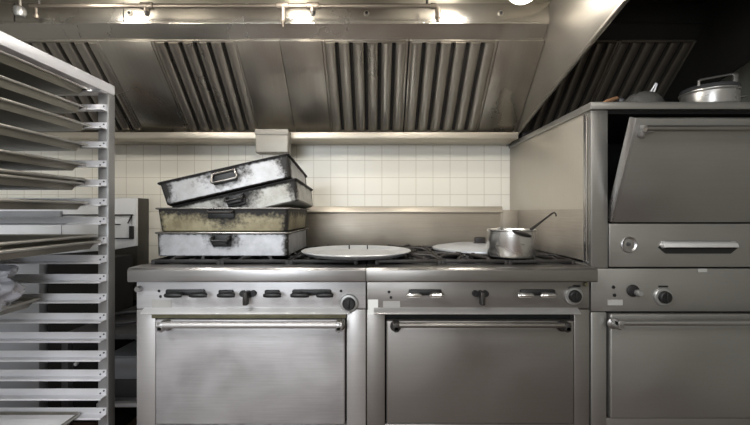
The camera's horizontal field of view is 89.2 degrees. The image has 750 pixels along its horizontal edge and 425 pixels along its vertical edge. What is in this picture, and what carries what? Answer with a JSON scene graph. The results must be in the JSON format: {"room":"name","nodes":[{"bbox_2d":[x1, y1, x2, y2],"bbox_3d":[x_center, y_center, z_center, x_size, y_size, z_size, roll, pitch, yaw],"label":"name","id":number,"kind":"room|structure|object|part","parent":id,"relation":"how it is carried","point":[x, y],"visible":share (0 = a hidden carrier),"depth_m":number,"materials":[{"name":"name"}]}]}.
{"room":"commercial kitchen","nodes":[
{"label":"commercial kitchen","id":0,"kind":"room"},
{"bbox_2d":[73,416,136,424],"bbox_3d":[-0.525,1.175,-0.390,4.950,0.050,5.620,0,0,0],"label":"floor","id":1,"kind":"structure","parent":0,"point":[134,421],"depth_m":2.07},
{"bbox_2d":[0,264,47,407],"bbox_3d":[-2.133,0.700,2.152,0.653,0.900,0.225,0,0,0],"label":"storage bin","id":2,"kind":"object","parent":1,"relation":"on","point":[31,288],"visible":0.11,"depth_m":2.05,"materials":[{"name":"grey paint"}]},
{"bbox_2d":[0,31,114,424],"bbox_3d":[-1.433,0.316,1.285,0.733,1.669,0.600,0,0,0],"label":"rack","id":3,"kind":"object","parent":1,"relation":"on","point":[105,259],"visible":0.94,"depth_m":1.52,"materials":[{"name":"metal"}]},
{"bbox_2d":[0,297,40,314],"bbox_3d":[-1.645,0.352,1.285,0.651,0.032,0.466,0,0,0],"label":"sheet pan","id":4,"kind":"object","parent":3,"relation":"on","point":[14,307],"visible":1,"depth_m":1.43,"materials":[{"name":"metal"}]},
{"bbox_2d":[0,264,25,311],"bbox_3d":[-1.477,0.257,1.343,0.416,0.217,0.239,0,0,0],"label":"plastic bag","id":5,"kind":"object","parent":4,"relation":"on","point":[11,290],"visible":0.97,"depth_m":1.36,"materials":[{"name":"white plastic"}]},
{"bbox_2d":[0,412,79,424],"bbox_3d":[-1.490,0.808,1.285,0.651,0.032,0.466,0,0,0],"label":"sheet pan","id":6,"kind":"object","parent":3,"relation":"on","point":[76,414],"visible":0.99,"depth_m":1.50,"materials":[{"name":"metal"}]},
{"bbox_2d":[0,415,74,424],"bbox_3d":[-1.476,0.791,1.285,0.608,0.002,0.400,0,0,0],"label":"paper","id":7,"kind":"object","parent":6,"relation":"on","point":[4,419],"visible":1,"depth_m":1.45,"materials":[{"name":"white paper"}]},
{"bbox_2d":[0,174,83,189],"bbox_3d":[-1.475,-0.103,1.285,0.651,0.032,0.466,0,0,0],"label":"sheet pan","id":8,"kind":"object","parent":3,"relation":"on","point":[4,184],"visible":0.97,"depth_m":1.33,"materials":[{"name":"metal"}]},
{"bbox_2d":[0,179,76,189],"bbox_3d":[-1.475,-0.103,1.285,0.640,0.031,0.455,0,0,0],"label":"tray","id":9,"kind":"object","parent":8,"relation":"on","point":[4,184],"depth_m":1.34,"materials":[{"name":"silver metal"}]},
{"bbox_2d":[0,168,85,185],"bbox_3d":[-1.468,-0.119,1.285,0.651,0.032,0.466,0,0,0],"label":"sheet pan","id":10,"kind":"object","parent":8,"relation":"on","point":[2,171],"visible":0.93,"depth_m":1.30,"materials":[{"name":"metal"}]},
{"bbox_2d":[0,149,84,170],"bbox_3d":[-1.472,-0.179,1.285,0.651,0.032,0.466,0,0,0],"label":"sheet pan","id":11,"kind":"object","parent":3,"relation":"on","point":[13,160],"visible":0.99,"depth_m":1.33,"materials":[{"name":"metal"}]},
{"bbox_2d":[0,75,86,112],"bbox_3d":[-1.462,-0.404,1.285,0.651,0.032,0.466,0,0,0],"label":"sheet pan","id":12,"kind":"object","parent":3,"relation":"on","point":[10,89],"visible":0.74,"depth_m":1.31,"materials":[{"name":"metal"}]},
{"bbox_2d":[0,123,87,150],"bbox_3d":[-1.457,-0.256,1.285,0.651,0.032,0.466,0,0,0],"label":"sheet pan","id":13,"kind":"object","parent":3,"relation":"on","point":[12,138],"visible":0.9,"depth_m":1.33,"materials":[{"name":"metal"}]},
{"bbox_2d":[0,198,88,209],"bbox_3d":[-1.455,-0.028,1.285,0.651,0.032,0.466,0,0,0],"label":"sheet pan","id":14,"kind":"object","parent":3,"relation":"on","point":[5,203],"visible":1,"depth_m":1.30,"materials":[{"name":"metal"}]},
{"bbox_2d":[0,202,81,209],"bbox_3d":[-1.455,-0.027,1.285,0.640,0.031,0.455,0,0,0],"label":"tray","id":15,"kind":"object","parent":14,"relation":"on","point":[3,205],"depth_m":1.32,"materials":[{"name":"silver metal"}]},
{"bbox_2d":[0,50,89,94],"bbox_3d":[-1.450,-0.475,1.285,0.651,0.032,0.466,0,0,0],"label":"sheet pan","id":16,"kind":"object","parent":3,"relation":"on","point":[12,67],"visible":0.76,"depth_m":1.31,"materials":[{"name":"metal"}]},
{"bbox_2d":[0,97,90,131],"bbox_3d":[-1.445,-0.332,1.285,0.651,0.032,0.466,0,0,0],"label":"sheet pan","id":17,"kind":"object","parent":3,"relation":"on","point":[13,113],"visible":0.8,"depth_m":1.32,"materials":[{"name":"metal"}]},
{"bbox_2d":[0,240,100,259],"bbox_3d":[-1.405,0.124,1.285,0.651,0.032,0.466,0,0,0],"label":"sheet pan","id":18,"kind":"object","parent":3,"relation":"on","point":[5,254],"visible":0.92,"depth_m":1.25,"materials":[{"name":"metal"}]},
{"bbox_2d":[0,234,97,249],"bbox_3d":[-1.418,0.102,1.285,0.651,0.032,0.466,0,0,0],"label":"sheet pan","id":19,"kind":"object","parent":18,"relation":"on","point":[7,241],"visible":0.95,"depth_m":1.39,"materials":[{"name":"metal"}]},
{"bbox_3d":[-1.437,0.795,1.502,0.727,0.031,0.037,0,0,0],"label":"rail","id":20,"kind":"part","parent":3,"relation":"part of","materials":[{"name":"metal"}]},
{"bbox_3d":[-1.437,0.720,1.502,0.727,0.031,0.037,0,0,0],"label":"rail","id":21,"kind":"part","parent":3,"relation":"part of","materials":[{"name":"metal"}]},
{"bbox_3d":[-1.437,0.643,1.502,0.727,0.031,0.037,0,0,0],"label":"rail","id":22,"kind":"part","parent":3,"relation":"part of","materials":[{"name":"metal"}]},
{"bbox_3d":[-1.437,0.568,1.502,0.727,0.031,0.037,0,0,0],"label":"rail","id":23,"kind":"part","parent":3,"relation":"part of","materials":[{"name":"metal"}]},
{"bbox_3d":[-1.437,0.493,1.502,0.727,0.031,0.037,0,0,0],"label":"rail","id":24,"kind":"part","parent":3,"relation":"part of","materials":[{"name":"metal"}]},
{"bbox_3d":[-1.437,0.417,1.502,0.727,0.031,0.037,0,0,0],"label":"rail","id":25,"kind":"part","parent":3,"relation":"part of","materials":[{"name":"metal"}]},
{"bbox_3d":[-1.437,0.185,1.502,0.727,0.031,0.037,0,0,0],"label":"rail","id":26,"kind":"part","parent":3,"relation":"part of","materials":[{"name":"metal"}]},
{"bbox_3d":[-1.437,0.034,1.502,0.727,0.031,0.037,0,0,0],"label":"rail","id":27,"kind":"part","parent":3,"relation":"part of","materials":[{"name":"metal"}]},
{"bbox_3d":[-1.437,0.340,1.502,0.727,0.031,0.037,0,0,0],"label":"rail","id":28,"kind":"part","parent":3,"relation":"part of","materials":[{"name":"metal"}]},
{"bbox_3d":[-1.437,-0.041,1.502,0.727,0.031,0.037,0,0,0],"label":"rail","id":29,"kind":"part","parent":3,"relation":"part of","materials":[{"name":"metal"}]},
{"bbox_3d":[-1.437,0.262,1.502,0.727,0.031,0.037,0,0,0],"label":"rail","id":30,"kind":"part","parent":3,"relation":"part of","materials":[{"name":"metal"}]},
{"bbox_3d":[-1.437,-0.193,1.502,0.727,0.031,0.037,0,0,0],"label":"rail","id":31,"kind":"part","parent":3,"relation":"part of","materials":[{"name":"metal"}]},
{"bbox_3d":[-1.437,-0.117,1.502,0.727,0.031,0.037,0,0,0],"label":"rail","id":32,"kind":"part","parent":3,"relation":"part of","materials":[{"name":"metal"}]},
{"bbox_3d":[-1.437,-0.416,1.502,0.727,0.031,0.037,0,0,0],"label":"rail","id":33,"kind":"part","parent":3,"relation":"part of","materials":[{"name":"metal"}]},
{"bbox_3d":[-1.437,-0.269,1.502,0.727,0.031,0.037,0,0,0],"label":"rail","id":34,"kind":"part","parent":3,"relation":"part of","materials":[{"name":"metal"}]},
{"bbox_3d":[-1.437,-0.488,1.502,0.727,0.031,0.037,0,0,0],"label":"rail","id":35,"kind":"part","parent":3,"relation":"part of","materials":[{"name":"metal"}]},
{"bbox_3d":[-1.437,-0.344,1.502,0.727,0.031,0.037,0,0,0],"label":"rail","id":36,"kind":"part","parent":3,"relation":"part of","materials":[{"name":"metal"}]},
{"bbox_3d":[-1.437,0.112,1.502,0.727,0.031,0.037,0,0,0],"label":"rail","id":37,"kind":"part","parent":3,"relation":"part of","materials":[{"name":"metal"}]},
{"bbox_3d":[-1.087,0.271,1.540,0.041,1.498,0.040,0,0,0],"label":"upright post","id":38,"kind":"part","parent":3,"relation":"part of","materials":[{"name":"metal"}]},
{"bbox_2d":[0,198,148,340],"bbox_3d":[-1.967,0.531,2.340,1.066,1.238,0.155,0,0,0],"label":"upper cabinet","id":39,"kind":"object","parent":1,"relation":"on","point":[131,214],"visible":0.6,"depth_m":2.28,"materials":[{"name":"metal"}]},
{"bbox_3d":[-1.967,0.102,2.291,1.066,0.376,0.018,0,0,0],"label":"white panel","id":40,"kind":"part","parent":39,"relation":"part of","materials":[{"name":"metal"}]},
{"bbox_3d":[-1.665,0.085,2.275,0.429,0.148,0.018,0,0,0],"label":"wire frame","id":41,"kind":"part","parent":39,"relation":"part of","materials":[{"name":"metal"}]},
{"bbox_3d":[-1.456,0.120,2.272,0.022,0.079,0.020,0,0,0],"label":"handle","id":42,"kind":"part","parent":39,"relation":"part of","materials":[{"name":"black metal"}]},
{"bbox_2d":[48,254,132,421],"bbox_3d":[-1.619,0.700,2.159,0.348,0.900,0.222,0,0,0],"label":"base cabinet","id":43,"kind":"object","parent":1,"relation":"on","point":[123,288],"visible":0.41,"depth_m":2.07,"materials":[{"name":"black"}]},
{"bbox_3d":[-1.619,0.680,2.075,0.328,0.820,0.010,0,0,0],"label":"door","id":44,"kind":"part","parent":43,"relation":"part of","materials":[{"name":"black"}]},
{"bbox_2d":[62,305,136,424],"bbox_3d":[-1.202,0.850,2.000,0.435,0.600,0.560,0,0,0],"label":"stand","id":45,"kind":"object","parent":1,"relation":"on","point":[129,331],"visible":0.08,"depth_m":1.76,"materials":[{"name":"grey metal"}]},
{"bbox_3d":[-1.405,0.862,1.735,0.030,0.576,0.030,0,0,0],"label":"leg","id":46,"kind":"part","parent":45,"relation":"part of","materials":[{"name":"grey metal"}]},
{"bbox_2d":[68,305,136,338],"bbox_3d":[-1.202,0.562,2.000,0.435,0.025,0.560,0,0,0],"label":"shelf","id":47,"kind":"object","parent":45,"relation":"attached to","point":[129,331],"depth_m":1.80,"materials":[{"name":"grey metal"}]},
{"bbox_2d":[115,310,136,324],"bbox_3d":[-1.257,0.532,1.930,0.271,0.031,0.234,0,0,0],"label":"coiled hose","id":48,"kind":"object","parent":45,"relation":"on","point":[131,311],"visible":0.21,"depth_m":1.97,"materials":[{"name":"grey rubber"}]},
{"bbox_2d":[96,339,136,424],"bbox_3d":[-1.200,0.940,2.040,0.360,0.420,0.320,0,0,0],"label":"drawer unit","id":49,"kind":"object","parent":1,"relation":"on","point":[125,356],"visible":0.1,"depth_m":1.92,"materials":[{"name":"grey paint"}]},
{"bbox_3d":[-1.357,1.065,2.062,0.025,0.171,0.255,0,0,0],"label":"leg","id":50,"kind":"part","parent":49,"relation":"part of","materials":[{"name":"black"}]},
{"bbox_3d":[-1.198,0.890,1.924,0.345,0.090,0.012,0,0,0],"label":"drawer","id":51,"kind":"part","parent":49,"relation":"part of","materials":[{"name":"grey metal"}]},
{"bbox_3d":[-1.198,0.785,1.924,0.345,0.100,0.012,0,0,0],"label":"drawer","id":52,"kind":"part","parent":49,"relation":"part of","materials":[{"name":"grey paint"}]},
{"bbox_2d":[127,244,367,424],"bbox_3d":[-0.490,0.666,1.836,0.910,0.968,0.812,0,0,0],"label":"gas range","id":53,"kind":"object","parent":1,"relation":"on","point":[222,340],"visible":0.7,"depth_m":1.49,"materials":[{"name":"metal"}]},
{"bbox_3d":[-0.779,0.319,1.480,0.070,0.019,0.048,0,0,0],"label":"lever knob","id":54,"kind":"part","parent":53,"relation":"part of","materials":[{"name":"black plastic"}]},
{"bbox_3d":[-0.683,0.319,1.480,0.070,0.019,0.048,0,0,0],"label":"lever knob","id":55,"kind":"part","parent":53,"relation":"part of","materials":[{"name":"black plastic"}]},
{"bbox_3d":[-0.771,0.211,1.714,0.100,0.028,0.100,0,0,0],"label":"burner","id":56,"kind":"part","parent":53,"relation":"part of","materials":[{"name":"metal"}]},
{"bbox_3d":[-0.575,0.319,1.480,0.070,0.019,0.048,0,0,0],"label":"lever knob","id":57,"kind":"part","parent":53,"relation":"part of","materials":[{"name":"black plastic"}]},
{"bbox_2d":[155,228,308,255],"bbox_3d":[-0.650,0.135,1.850,0.575,0.104,0.545,0,0,0],"label":"roasting pan","id":58,"kind":"object","parent":53,"relation":"on","point":[287,243],"visible":0.77,"depth_m":1.61,"materials":[{"name":"metal"}]},
{"bbox_3d":[-0.650,0.116,1.597,0.086,0.039,0.038,0,0,0],"label":"drop handle","id":59,"kind":"part","parent":58,"relation":"part of","materials":[{"name":"black metal"}]},
{"bbox_3d":[-0.650,0.119,1.615,0.080,0.052,0.010,0,0,0],"label":"handle plate","id":60,"kind":"part","parent":58,"relation":"part of","materials":[{"name":"metal"}]},
{"bbox_2d":[155,208,308,231],"bbox_3d":[-0.648,0.031,1.852,0.575,0.103,0.533,0,0,0],"label":"roasting pan","id":61,"kind":"object","parent":58,"relation":"on","point":[171,219],"visible":1,"depth_m":1.62,"materials":[{"name":"metal"}]},
{"bbox_3d":[-0.653,-0.003,1.601,0.115,0.014,0.031,0,0,0],"label":"drop handle","id":62,"kind":"part","parent":61,"relation":"part of","materials":[{"name":"metal"}]},
{"bbox_3d":[-0.654,0.009,1.616,0.112,0.034,0.008,0,0,0],"label":"handle plate","id":63,"kind":"part","parent":61,"relation":"part of","materials":[{"name":"metal"}]},
{"bbox_2d":[172,178,312,208],"bbox_3d":[-0.610,-0.033,1.870,0.549,0.234,0.505,0,0,0],"label":"roasting pan","id":64,"kind":"object","parent":61,"relation":"on","point":[291,193],"visible":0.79,"depth_m":1.66,"materials":[{"name":"metal"}]},
{"bbox_2d":[157,153,306,205],"bbox_3d":[-0.650,-0.118,1.853,0.570,0.275,0.499,0,0,0],"label":"roasting pan","id":65,"kind":"object","parent":64,"relation":"on","point":[234,178],"visible":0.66,"depth_m":1.63,"materials":[{"name":"metal"}]},
{"bbox_3d":[-0.644,-0.155,1.618,0.120,0.048,0.022,-13,-7,-2],"label":"drop handle","id":66,"kind":"part","parent":65,"relation":"part of","materials":[{"name":"metal"}]},
{"bbox_3d":[-0.644,-0.153,1.631,0.104,0.052,0.008,-13,-7,-2],"label":"handle plate","id":67,"kind":"part","parent":65,"relation":"part of","materials":[{"name":"silver metal"}]},
{"bbox_3d":[-0.605,-0.057,1.637,0.086,0.039,0.038,-13,-3,-1],"label":"drop handle","id":68,"kind":"part","parent":64,"relation":"part of","materials":[{"name":"black metal"}]},
{"bbox_3d":[-0.604,-0.053,1.655,0.080,0.052,0.010,-13,-3,-1],"label":"handle plate","id":69,"kind":"part","parent":64,"relation":"part of","materials":[{"name":"metal"}]},
{"bbox_2d":[243,291,248,305],"bbox_3d":[-0.501,0.333,1.470,0.018,0.052,0.035,0,0,0],"label":"knob","id":70,"kind":"object","parent":53,"relation":"on","point":[245,293],"depth_m":1.46,"materials":[{"name":"metal"}]},
{"bbox_3d":[-0.490,0.238,1.492,0.910,0.056,0.086,0,0,0],"label":"rail","id":71,"kind":"part","parent":53,"relation":"part of","materials":[{"name":"metal"}]},
{"bbox_3d":[-0.475,0.427,1.442,0.698,0.025,0.025,0,0,0],"label":"handle","id":72,"kind":"part","parent":53,"relation":"part of","materials":[{"name":"metal"}]},
{"bbox_3d":[-0.491,0.628,1.511,0.744,0.412,0.038,0,0,0],"label":"oven door","id":73,"kind":"part","parent":53,"relation":"part of","materials":[{"name":"metal"}]},
{"bbox_3d":[-0.490,0.324,1.519,0.908,0.115,0.030,0,0,0],"label":"control panel","id":74,"kind":"part","parent":53,"relation":"part of","materials":[{"name":"metal"}]},
{"bbox_2d":[144,254,367,265],"bbox_3d":[-0.490,0.231,1.886,0.908,0.038,0.712,0,0,0],"label":"cooktop","id":75,"kind":"object","parent":53,"relation":"in","point":[153,262],"depth_m":1.55,"materials":[{"name":"grey metal"}]},
{"bbox_3d":[-0.490,0.211,1.714,0.100,0.028,0.100,0,0,0],"label":"burner","id":76,"kind":"part","parent":53,"relation":"part of","materials":[{"name":"metal"}]},
{"bbox_3d":[-0.397,0.319,1.480,0.070,0.019,0.048,0,0,0],"label":"lever knob","id":77,"kind":"part","parent":53,"relation":"part of","materials":[{"name":"black plastic"}]},
{"bbox_3d":[-0.290,0.319,1.480,0.074,0.019,0.048,0,0,0],"label":"lever knob","id":78,"kind":"part","parent":53,"relation":"part of","materials":[{"name":"black plastic"}]},
{"bbox_3d":[-0.193,0.319,1.480,0.067,0.019,0.048,0,0,0],"label":"lever knob","id":79,"kind":"part","parent":53,"relation":"part of","materials":[{"name":"black plastic"}]},
{"bbox_2d":[301,245,410,259],"bbox_3d":[-0.083,0.174,1.700,0.486,0.027,0.486,0,0,0],"label":"paella pan","id":80,"kind":"object","parent":53,"relation":"on","point":[340,252],"visible":1,"depth_m":1.73,"materials":[{"name":"metal"}]},
{"bbox_2d":[298,206,517,250],"bbox_3d":[-0.047,0.107,2.266,1.798,0.286,0.068,0,0,0],"label":"back splash riser","id":81,"kind":"object","parent":53,"relation":"attached to","point":[331,225],"depth_m":2.25,"materials":[{"name":"metal"}]},
{"bbox_3d":[0.804,0.102,2.268,0.095,0.235,0.015,0,0,0],"label":"splash strip","id":82,"kind":"part","parent":81,"relation":"part of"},
{"bbox_2d":[366,244,597,424],"bbox_3d":[0.408,0.666,1.840,0.884,0.968,0.804,0,0,0],"label":"gas range","id":83,"kind":"object","parent":1,"relation":"on","point":[454,338],"visible":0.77,"depth_m":1.49,"materials":[{"name":"metal"}]},
{"bbox_3d":[0.136,0.211,1.714,0.100,0.028,0.100,0,0,0],"label":"burner","id":84,"kind":"part","parent":83,"relation":"part of","materials":[{"name":"metal"}]},
{"bbox_3d":[0.151,0.319,1.480,0.059,0.019,0.048,0,0,0],"label":"lever knob","id":85,"kind":"part","parent":83,"relation":"part of","materials":[{"name":"silver metal"}]},
{"bbox_3d":[0.238,0.319,1.480,0.056,0.019,0.048,0,0,0],"label":"lever knob","id":86,"kind":"part","parent":83,"relation":"part of","materials":[{"name":"silver metal"}]},
{"bbox_2d":[433,237,486,253],"bbox_3d":[0.542,0.156,1.955,0.486,0.061,0.486,0,0,0],"label":"lid","id":87,"kind":"object","parent":83,"relation":"on","point":[479,245],"visible":0.65,"depth_m":1.85,"materials":[{"name":"metal"}]},
{"bbox_3d":[0.540,0.145,1.955,0.064,0.038,0.032,0,0,0],"label":"lid knob","id":88,"kind":"part","parent":87,"relation":"part of","materials":[{"name":"metal"}]},
{"bbox_3d":[0.408,0.211,1.714,0.100,0.028,0.100,0,0,0],"label":"burner","id":89,"kind":"part","parent":83,"relation":"part of","materials":[{"name":"metal"}]},
{"bbox_2d":[367,254,582,264],"bbox_3d":[0.408,0.231,1.886,0.882,0.038,0.712,0,0,0],"label":"cooktop","id":90,"kind":"object","parent":83,"relation":"in","point":[370,262],"depth_m":1.55,"materials":[{"name":"grey metal"}]},
{"bbox_3d":[0.408,0.324,1.519,0.882,0.115,0.030,0,0,0],"label":"control panel","id":91,"kind":"part","parent":83,"relation":"part of","materials":[{"name":"metal"}]},
{"bbox_3d":[0.414,0.628,1.511,0.736,0.406,0.038,0,0,0],"label":"oven door","id":92,"kind":"part","parent":83,"relation":"part of","materials":[{"name":"metal"}]},
{"bbox_2d":[479,291,484,305],"bbox_3d":[0.416,0.333,1.470,0.018,0.052,0.035,0,0,0],"label":"knob","id":93,"kind":"object","parent":83,"relation":"on","point":[481,293],"depth_m":1.46,"materials":[{"name":"metal"}]},
{"bbox_3d":[0.408,0.238,1.492,0.884,0.056,0.086,0,0,0],"label":"rail","id":94,"kind":"part","parent":83,"relation":"part of","materials":[{"name":"metal"}]},
{"bbox_3d":[0.407,0.430,1.450,0.676,0.019,0.019,0,0,0],"label":"handle","id":95,"kind":"part","parent":83,"relation":"part of","materials":[{"name":"metal"}]},
{"bbox_2d":[486,227,536,258],"bbox_3d":[0.580,0.127,1.621,0.203,0.120,0.204,0,0,0],"label":"saucepan","id":96,"kind":"object","parent":83,"relation":"on","point":[501,242],"visible":0.97,"depth_m":1.54,"materials":[{"name":"metal"}]},
{"bbox_2d":[512,212,556,237],"bbox_3d":[0.660,0.048,1.537,0.245,0.103,0.056,0,0,-23],"label":"serving spoon","id":97,"kind":"object","parent":96,"relation":"on","point":[518,232],"visible":1,"depth_m":1.50,"materials":[{"name":"metal"}]},
{"bbox_2d":[512,230,531,237],"bbox_3d":[0.581,0.083,1.503,0.076,0.032,0.052,0,0,0],"label":"spoon bowl","id":98,"kind":"object","parent":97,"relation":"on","point":[521,233],"depth_m":1.48,"materials":[{"name":"metal"}]},
{"bbox_3d":[0.697,0.035,1.573,0.150,0.077,0.015,0,0,-26],"label":"spoon handle","id":99,"kind":"part","parent":97,"relation":"part of","materials":[{"name":"metal"}]},
{"bbox_3d":[0.582,0.319,1.480,0.063,0.019,0.048,0,0,0],"label":"lever knob","id":100,"kind":"part","parent":83,"relation":"part of","materials":[{"name":"silver metal"}]},
{"bbox_3d":[0.671,0.319,1.480,0.063,0.019,0.048,0,0,0],"label":"lever knob","id":101,"kind":"part","parent":83,"relation":"part of","materials":[{"name":"silver metal"}]},
{"bbox_2d":[509,96,749,424],"bbox_3d":[1.308,0.335,1.862,0.923,1.629,1.095,0,0,0],"label":"double oven","id":102,"kind":"object","parent":1,"relation":"on","point":[654,197],"depth_m":1.50,"materials":[{"name":"metal"}]},
{"bbox_3d":[0.861,0.316,1.967,0.012,1.468,0.886,0,0,0],"label":"panel","id":103,"kind":"part","parent":102,"relation":"part of","materials":[{"name":"metal"}]},
{"bbox_3d":[0.855,0.095,1.975,0.003,0.220,0.830,0,0,0],"label":"splash plate","id":104,"kind":"part","parent":102,"relation":"part of","materials":[{"name":"metal"}]},
{"bbox_3d":[0.854,-0.104,1.962,0.003,0.624,0.876,0,0,0],"label":"trim","id":105,"kind":"part","parent":102,"relation":"part of","materials":[{"name":"metal"}]},
{"bbox_3d":[0.961,-0.459,1.550,0.088,0.041,0.017,0,0,-28],"label":"wooden handle","id":106,"kind":"part","parent":102,"relation":"part of","materials":[{"name":"brown wood"}]},
{"bbox_3d":[0.932,-0.156,1.439,0.008,0.385,0.178,0,0,0],"label":"door edge trim","id":107,"kind":"part","parent":102,"relation":"part of","materials":[{"name":"metal"}]},
{"bbox_3d":[1.308,-0.420,1.951,0.923,0.029,0.918,0,0,0],"label":"panel","id":108,"kind":"part","parent":102,"relation":"part of","materials":[{"name":"metal"}]},
{"bbox_3d":[1.310,0.325,2.354,0.886,1.450,0.108,0,0,0],"label":"panel","id":109,"kind":"part","parent":102,"relation":"part of","materials":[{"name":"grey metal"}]},
{"bbox_2d":[625,83,664,101],"bbox_3d":[1.128,-0.492,1.605,0.168,0.113,0.168,0,0,0],"label":"domed lid","id":110,"kind":"object","parent":102,"relation":"on","point":[644,96],"visible":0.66,"depth_m":1.55,"materials":[{"name":"silver metal"}]},
{"bbox_3d":[1.170,-0.521,1.610,0.048,0.056,0.018,0,0,0],"label":"loop handle","id":111,"kind":"part","parent":110,"relation":"part of","materials":[{"name":"metal"}]},
{"bbox_3d":[1.310,0.307,1.518,0.909,0.170,0.032,0,0,0],"label":"control panel","id":112,"kind":"part","parent":102,"relation":"part of","materials":[{"name":"metal"}]},
{"bbox_3d":[1.329,0.606,1.512,0.805,0.412,0.036,0,0,0],"label":"door","id":113,"kind":"part","parent":102,"relation":"part of","materials":[{"name":"metal"}]},
{"bbox_3d":[1.310,0.933,1.520,0.890,0.235,0.028,0,0,0],"label":"kick panel","id":114,"kind":"part","parent":102,"relation":"part of","materials":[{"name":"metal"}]},
{"bbox_3d":[1.329,0.130,1.515,0.808,0.172,0.030,0,0,0],"label":"panel","id":115,"kind":"part","parent":102,"relation":"part of","materials":[{"name":"metal"}]},
{"bbox_3d":[1.330,-0.153,1.439,0.803,0.383,0.172,0,0,0],"label":"door","id":116,"kind":"part","parent":102,"relation":"part of","materials":[{"name":"metal"}]},
{"bbox_3d":[1.314,0.421,1.449,0.783,0.021,0.021,0,0,0],"label":"handle","id":117,"kind":"part","parent":102,"relation":"part of","materials":[{"name":"metal"}]},
{"bbox_3d":[1.330,-0.293,1.325,0.771,0.021,0.021,0,0,0],"label":"handle","id":118,"kind":"part","parent":102,"relation":"part of","materials":[{"name":"metal"}]},
{"bbox_3d":[1.274,0.138,1.500,0.317,0.050,0.003,0,0,0],"label":"slot pull","id":119,"kind":"part","parent":102,"relation":"part of","materials":[{"name":"silver metal"}]},
{"bbox_3d":[1.759,0.316,1.967,0.012,1.468,0.886,0,0,0],"label":"panel","id":120,"kind":"part","parent":102,"relation":"part of","materials":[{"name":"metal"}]},
{"bbox_2d":[678,73,746,101],"bbox_3d":[1.428,-0.503,1.610,0.231,0.135,0.205,0,0,0],"label":"lidded pot","id":121,"kind":"object","parent":102,"relation":"on","point":[723,91],"visible":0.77,"depth_m":1.54,"materials":[{"name":"grey metal"}]},
{"bbox_3d":[1.415,-0.519,1.610,0.201,0.026,0.201,0,0,0],"label":"lid","id":122,"kind":"part","parent":121,"relation":"part of","materials":[{"name":"grey metal"}]},
{"bbox_3d":[1.415,-0.470,1.610,0.205,0.070,0.205,0,0,0],"label":"pot","id":123,"kind":"part","parent":121,"relation":"part of","materials":[{"name":"silver metal"}]},
{"bbox_3d":[1.401,-0.545,1.556,0.158,0.052,0.019,0,0,0],"label":"bar handle","id":124,"kind":"part","parent":121,"relation":"part of","materials":[{"name":"metal"}]},
{"bbox_2d":[0,145,509,262],"bbox_3d":[-0.525,-0.225,2.470,5.150,2.750,0.100,0,0,0],"label":"wall","id":125,"kind":"structure","parent":0,"point":[337,175],"depth_m":2.42,"materials":[{"name":"beige tile"}]},
{"bbox_2d":[0,0,628,154],"bbox_3d":[-0.800,-0.867,1.650,3.299,1.066,1.540,0,0,0],"label":"extractor hood","id":126,"kind":"object","parent":125,"relation":"attached to","point":[479,74],"visible":0.85,"depth_m":1.94,"materials":[{"name":"metal"}]},
{"bbox_3d":[-1.228,-0.660,2.057,0.253,0.387,0.394,0,0,0],"label":"filler panel","id":127,"kind":"part","parent":126,"relation":"part of","materials":[{"name":"metal"}]},
{"bbox_2d":[12,0,440,27],"bbox_3d":[-0.682,-0.918,1.739,1.958,0.162,0.071,0,0,0],"label":"pipe","id":128,"kind":"object","parent":126,"relation":"attached to","point":[19,11],"visible":1,"depth_m":1.71,"materials":[{"name":"metal"}]},
{"bbox_3d":[-0.574,-0.660,2.057,0.210,0.387,0.394,0,0,0],"label":"filler panel","id":129,"kind":"part","parent":126,"relation":"part of","materials":[{"name":"metal"}]},
{"bbox_2d":[255,129,290,154],"bbox_3d":[-0.579,-0.401,2.165,0.186,0.133,0.080,0,0,0],"label":"box","id":130,"kind":"object","parent":126,"relation":"on","point":[268,141],"depth_m":2.13,"materials":[{"name":"metal"}]},
{"bbox_3d":[-0.364,-0.660,2.057,0.206,0.387,0.394,0,0,0],"label":"filler panel","id":131,"kind":"part","parent":126,"relation":"part of","materials":[{"name":"metal"}]},
{"bbox_3d":[0.719,-0.660,2.057,0.225,0.387,0.394,0,0,0],"label":"filler panel","id":132,"kind":"part","parent":126,"relation":"part of","materials":[{"name":"metal"}]},
{"bbox_2d":[510,0,530,4],"bbox_3d":[0.500,-0.854,1.284,0.110,0.288,0.110,0,0,0],"label":"lamp","id":133,"kind":"object","parent":126,"relation":"attached to","point":[519,2],"visible":1,"depth_m":1.29,"materials":[{"name":"glass"}]},
{"bbox_3d":[0.840,-0.885,1.660,0.018,0.930,1.520,0,0,0],"label":"plate","id":134,"kind":"part","parent":126,"relation":"part of","materials":[{"name":"metal"}]},
{"bbox_2d":[511,0,749,142],"bbox_3d":[1.224,-0.914,1.650,0.733,0.972,1.540,0,0,0],"label":"extractor hood","id":135,"kind":"object","parent":125,"relation":"attached to","point":[673,45],"visible":0.41,"depth_m":1.87,"materials":[{"name":"metal"}]},
{"bbox_3d":[1.585,-0.890,1.660,0.010,0.920,1.520,0,0,0],"label":"plate","id":136,"kind":"part","parent":135,"relation":"part of","materials":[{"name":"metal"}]},
{"bbox_2d":[720,62,749,101],"bbox_3d":[2.000,-0.225,-0.390,0.100,2.750,5.620,0,0,0],"label":"wall","id":137,"kind":"structure","parent":0,"point":[744,71],"depth_m":2.00,"materials":[{"name":"black"}]}
]}

